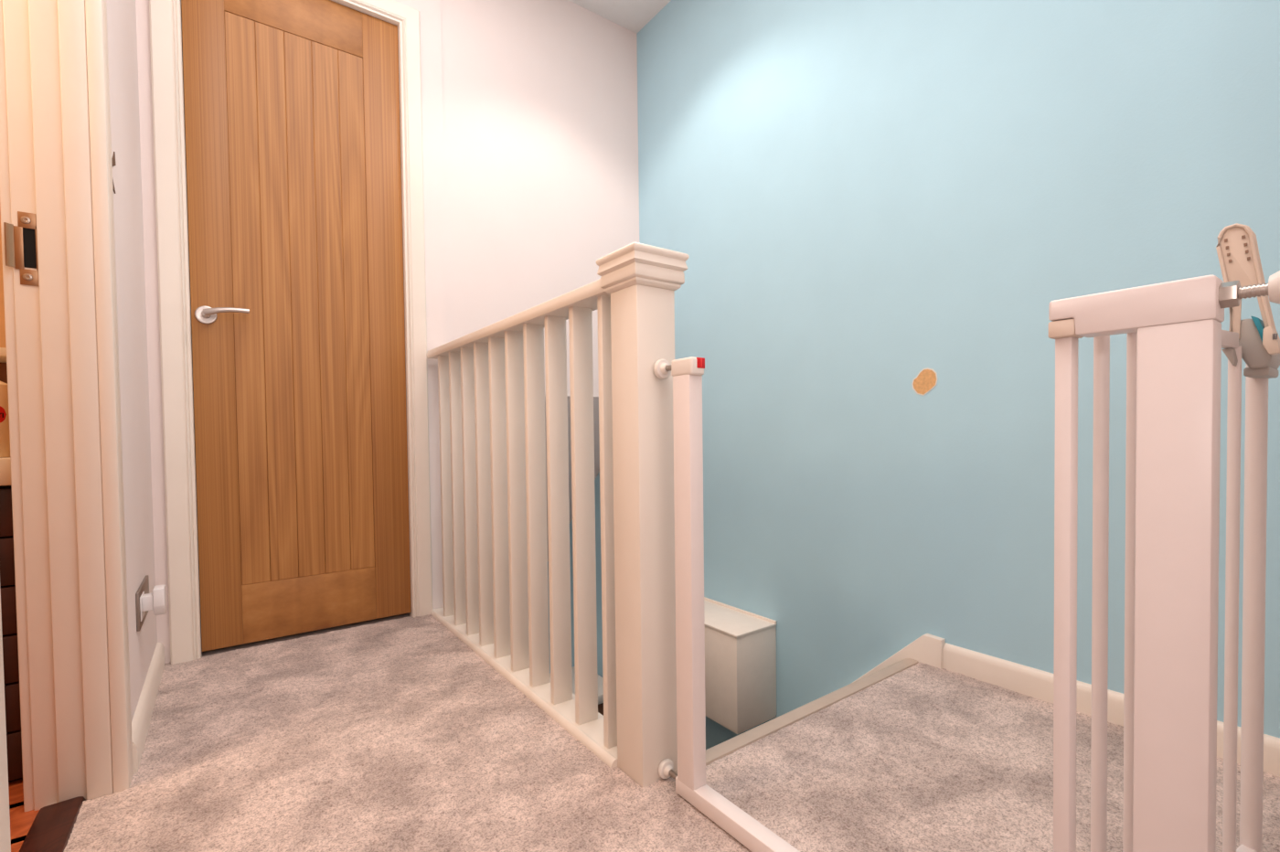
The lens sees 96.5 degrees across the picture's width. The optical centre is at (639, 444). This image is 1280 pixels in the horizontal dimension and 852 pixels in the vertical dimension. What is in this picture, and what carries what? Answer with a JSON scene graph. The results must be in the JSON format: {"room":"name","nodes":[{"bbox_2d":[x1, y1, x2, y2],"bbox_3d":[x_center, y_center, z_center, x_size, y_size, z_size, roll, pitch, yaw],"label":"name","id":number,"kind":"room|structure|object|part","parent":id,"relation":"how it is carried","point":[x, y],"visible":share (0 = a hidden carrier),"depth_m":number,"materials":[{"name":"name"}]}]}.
{"room":"stair landing","nodes":[
{"label":"stair landing","id":0,"kind":"room"},
{"bbox_2d":[0,208,5,347],"bbox_3d":[-1.427,-0.521,0.406,1.400,2.506,1.650,-2,2,-36],"label":"wall","id":1,"kind":"structure","parent":0,"point":[2,303],"depth_m":1.33,"materials":[{"name":"beige paint"}]},
{"bbox_2d":[0,347,7,383],"bbox_3d":[-1.605,-0.162,1.135,0.654,0.078,0.169,-2,2,-36],"label":"shelf","id":2,"kind":"object","parent":1,"relation":"attached to","point":[3,350],"visible":0.02,"depth_m":1.31,"materials":[{"name":"brown wood"}]},
{"bbox_2d":[106,0,157,721],"bbox_3d":[-0.364,-0.479,0.125,0.100,2.606,3.442,-2,2,-36],"label":"wall","id":3,"kind":"structure","parent":0,"point":[121,14],"depth_m":1.28,"materials":[{"name":"white paint"}]},
{"bbox_2d":[0,588,10,851],"bbox_3d":[-0.561,-0.413,0.381,0.067,2.092,0.154,0,2,39],"label":"door frame","id":4,"kind":"structure","parent":3,"relation":"attached to","point":[5,818],"depth_m":0.46,"materials":[{"name":"wood"}]},
{"bbox_2d":[0,0,133,811],"bbox_3d":[-1.000,-0.422,0.982,0.154,2.092,0.067,-1,1,-21],"label":"door frame","id":5,"kind":"structure","parent":3,"relation":"attached to","point":[62,346],"depth_m":0.97,"materials":[{"name":"white wood"}]},
{"bbox_2d":[3,211,38,286],"bbox_3d":[-1.023,-0.326,0.945,0.007,0.120,0.037,0,2,42],"label":"strike plate","id":6,"kind":"object","parent":5,"relation":"attached to","point":[20,241],"visible":1,"depth_m":0.95,"materials":[{"name":"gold metal"}]},
{"bbox_2d":[111,151,116,166],"bbox_3d":[-1.012,-0.551,1.097,0.002,0.042,0.062,-2,2,-36],"label":"chip","id":7,"kind":"object","parent":3,"relation":"attached to","point":[113,154],"visible":0.56,"depth_m":1.10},
{"bbox_2d":[135,575,149,631],"bbox_3d":[-1.126,0.356,1.296,0.008,0.082,0.197,-2,2,-36],"label":"wall socket","id":8,"kind":"object","parent":3,"relation":"attached to","point":[144,589],"visible":0.89,"depth_m":1.24,"materials":[{"name":"silver metal"}]},
{"bbox_2d":[141,584,166,615],"bbox_3d":[-1.078,0.348,1.268,0.039,0.062,0.044,-2,2,-36],"label":"plug adaptor","id":9,"kind":"object","parent":8,"relation":"attached to","point":[156,601],"visible":1,"depth_m":1.26,"materials":[{"name":"white plastic"}]},
{"bbox_2d":[131,642,165,773],"bbox_3d":[-1.127,0.580,1.313,0.015,0.073,0.627,-2,2,-36],"label":"baseboard","id":10,"kind":"structure","parent":3,"relation":"attached to","point":[141,721],"depth_m":1.23,"materials":[{"name":"white wood"}]},
{"bbox_2d":[135,0,639,663],"bbox_3d":[-0.724,-0.545,2.042,1.780,2.656,0.100,-2,2,-36],"label":"wall","id":11,"kind":"structure","parent":0,"point":[529,112],"depth_m":2.14,"materials":[{"name":"white paint"}]},
{"bbox_2d":[149,0,432,664],"bbox_3d":[-1.046,-0.429,1.791,0.704,2.064,0.108,-2,2,-36],"label":"door frame","id":12,"kind":"structure","parent":11,"relation":"attached to","point":[165,16],"depth_m":1.58,"materials":[{"name":"white wood"}]},
{"bbox_2d":[181,0,411,651],"bbox_3d":[-1.019,-0.406,1.756,0.569,1.973,0.092,-2,2,-36],"label":"door","id":13,"kind":"structure","parent":11,"relation":"in","point":[293,130],"depth_m":1.75,"materials":[{"name":"brown wood"}]},
{"bbox_3d":[-1.173,-0.373,1.619,0.111,0.031,0.051,-2,2,-36],"label":"lever","id":14,"kind":"part","parent":13,"relation":"part of","materials":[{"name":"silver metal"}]},
{"bbox_3d":[-1.054,-1.320,1.754,0.363,0.144,0.035,-2,2,-36],"label":"rail","id":15,"kind":"part","parent":13,"relation":"part of","materials":[{"name":"brown wood"}]},
{"bbox_3d":[-1.030,0.494,1.797,0.363,0.173,0.035,-2,2,-36],"label":"rail","id":16,"kind":"part","parent":13,"relation":"part of","materials":[{"name":"brown wood"}]},
{"bbox_2d":[544,395,599,561],"bbox_3d":[-0.763,0.469,2.882,0.902,1.450,1.457,-2,2,-36],"label":"wall","id":17,"kind":"structure","parent":0,"point":[596,432],"depth_m":2.62,"materials":[{"name":"paint"}]},
{"bbox_2d":[569,0,671,33],"bbox_3d":[-0.181,-1.779,0.295,3.060,0.080,3.532,-2,2,-36],"label":"ceiling","id":18,"kind":"structure","parent":0,"point":[632,15],"depth_m":2.35,"materials":[{"name":"white paint"}]},
{"bbox_2d":[8,613,1279,851],"bbox_3d":[-0.224,0.725,0.424,3.102,0.222,3.732,-2,2,-36],"label":"floor","id":19,"kind":"structure","parent":0,"point":[395,735],"depth_m":1.04,"materials":[{"name":"beige carpet"}]},
{"bbox_2d":[0,457,22,781],"bbox_3d":[-1.529,0.324,1.012,0.707,0.590,0.460,-2,2,-36],"label":"base cabinet","id":20,"kind":"object","parent":19,"relation":"on","point":[7,581],"visible":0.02,"depth_m":1.03,"materials":[{"name":"brown wood"}]},
{"bbox_2d":[0,457,10,485],"bbox_3d":[-1.533,0.053,1.005,0.707,0.050,0.460,-2,2,-36],"label":"countertop","id":21,"kind":"structure","parent":20,"relation":"on","point":[5,462],"depth_m":1.02,"materials":[{"name":"beige wood"}]},
{"bbox_2d":[0,381,10,457],"bbox_3d":[-1.179,-0.062,1.035,0.062,0.170,0.062,-2,2,-36],"label":"toiletry bottle","id":22,"kind":"object","parent":21,"relation":"on","point":[5,442],"visible":0.65,"depth_m":1.03,"materials":[{"name":"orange plastic"}]},
{"bbox_2d":[18,796,85,851],"bbox_3d":[-0.791,0.617,0.710,0.060,0.012,0.655,-2,2,-36],"label":"threshold","id":23,"kind":"object","parent":19,"relation":"on","point":[52,826],"depth_m":0.91,"materials":[{"name":"brown wood"}]},
{"bbox_2d":[426,242,689,787],"bbox_3d":[-0.325,0.129,1.503,0.121,0.964,1.253,-2,2,-36],"label":"balustrade","id":24,"kind":"object","parent":19,"relation":"on","point":[491,378],"visible":0.98,"depth_m":1.20,"materials":[{"name":"white wood"}]},
{"bbox_3d":[-0.363,-0.305,1.520,0.076,0.030,1.138,-2,2,-36],"label":"handrail","id":25,"kind":"part","parent":24,"relation":"part of","materials":[{"name":"white wood"}]},
{"bbox_3d":[-0.359,0.594,1.547,0.085,0.034,1.153,-2,2,-36],"label":"rail","id":26,"kind":"part","parent":24,"relation":"part of","materials":[{"name":"white wood"}]},
{"bbox_3d":[0.010,0.161,1.046,0.085,0.894,0.082,-2,2,-36],"label":"newel post","id":27,"kind":"part","parent":24,"relation":"part of","materials":[{"name":"white wood"}]},
{"bbox_2d":[653,223,1279,851],"bbox_3d":[0.454,0.157,0.856,0.530,0.874,0.746,-2,2,-36],"label":"safety gate","id":28,"kind":"object","parent":19,"relation":"on","point":[1176,338],"visible":1,"depth_m":0.52,"materials":[{"name":"white metal"}]},
{"bbox_3d":[0.764,-0.196,0.719,0.024,0.170,0.059,-2,2,-36],"label":"lock lever","id":29,"kind":"part","parent":28,"relation":"part of","materials":[{"name":"beige plastic"}]},
{"bbox_2d":[547,0,1279,749],"bbox_3d":[0.614,0.643,1.820,0.100,5.056,5.000,-2,2,-36],"label":"wall","id":30,"kind":"structure","parent":0,"point":[861,197],"depth_m":1.49,"materials":[{"name":"blue paint"}]},
{"bbox_2d":[704,597,776,734],"bbox_3d":[0.235,0.762,2.094,0.192,0.332,0.520,-2,2,-36],"label":"wall box","id":31,"kind":"object","parent":30,"relation":"attached to","point":[741,645],"visible":0.55,"depth_m":1.90,"materials":[{"name":"white wood"}]},
{"bbox_3d":[0.232,0.608,2.089,0.189,0.008,0.520,-2,2,-36],"label":"lid","id":32,"kind":"part","parent":31,"relation":"part of","materials":[{"name":"white wood"}]},
{"bbox_2d":[674,658,918,773],"bbox_3d":[0.393,0.605,1.288,0.833,0.044,0.045,-2,2,-36],"label":"trim","id":33,"kind":"structure","parent":30,"relation":"attached to","point":[731,745],"depth_m":1.25,"materials":[{"name":"white wood"}]},
{"bbox_2d":[852,633,945,682],"bbox_3d":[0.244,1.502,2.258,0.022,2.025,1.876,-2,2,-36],"label":"trim","id":34,"kind":"structure","parent":30,"relation":"attached to","point":[927,649],"depth_m":1.51,"materials":[{"name":"white wood"}]},
{"bbox_2d":[911,367,937,395],"bbox_3d":[0.752,-0.166,1.510,0.002,0.073,0.068,-2,2,-36],"label":"plaster patch","id":35,"kind":"object","parent":30,"relation":"attached to","point":[925,381],"visible":1,"depth_m":1.51,"materials":[{"name":"paint"}]},
{"bbox_2d":[942,642,1279,777],"bbox_3d":[0.987,0.555,1.207,0.015,0.073,0.677,-2,2,-36],"label":"baseboard","id":36,"kind":"structure","parent":30,"relation":"attached to","point":[1025,680],"depth_m":1.31,"materials":[{"name":"white wood"}]},
{"bbox_3d":[-0.357,3.180,2.448,0.952,0.020,2.700,-2,2,-36],"label":"floor","id":37,"kind":"structure","parent":0,"visible":0},
{"bbox_3d":[-0.348,1.621,2.367,0.857,1.700,2.605,-2,2,-36],"label":"stairs","id":38,"kind":"structure","parent":37,"relation":"on","visible":0},
{"bbox_2d":[549,666,603,715],"bbox_3d":[-0.408,1.563,2.719,0.529,0.800,0.365,-2,2,-36],"label":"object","id":39,"kind":"object","parent":38,"relation":"on","point":[600,678],"visible":0.02,"depth_m":2.71,"materials":[{"name":"white wood"}]}
]}

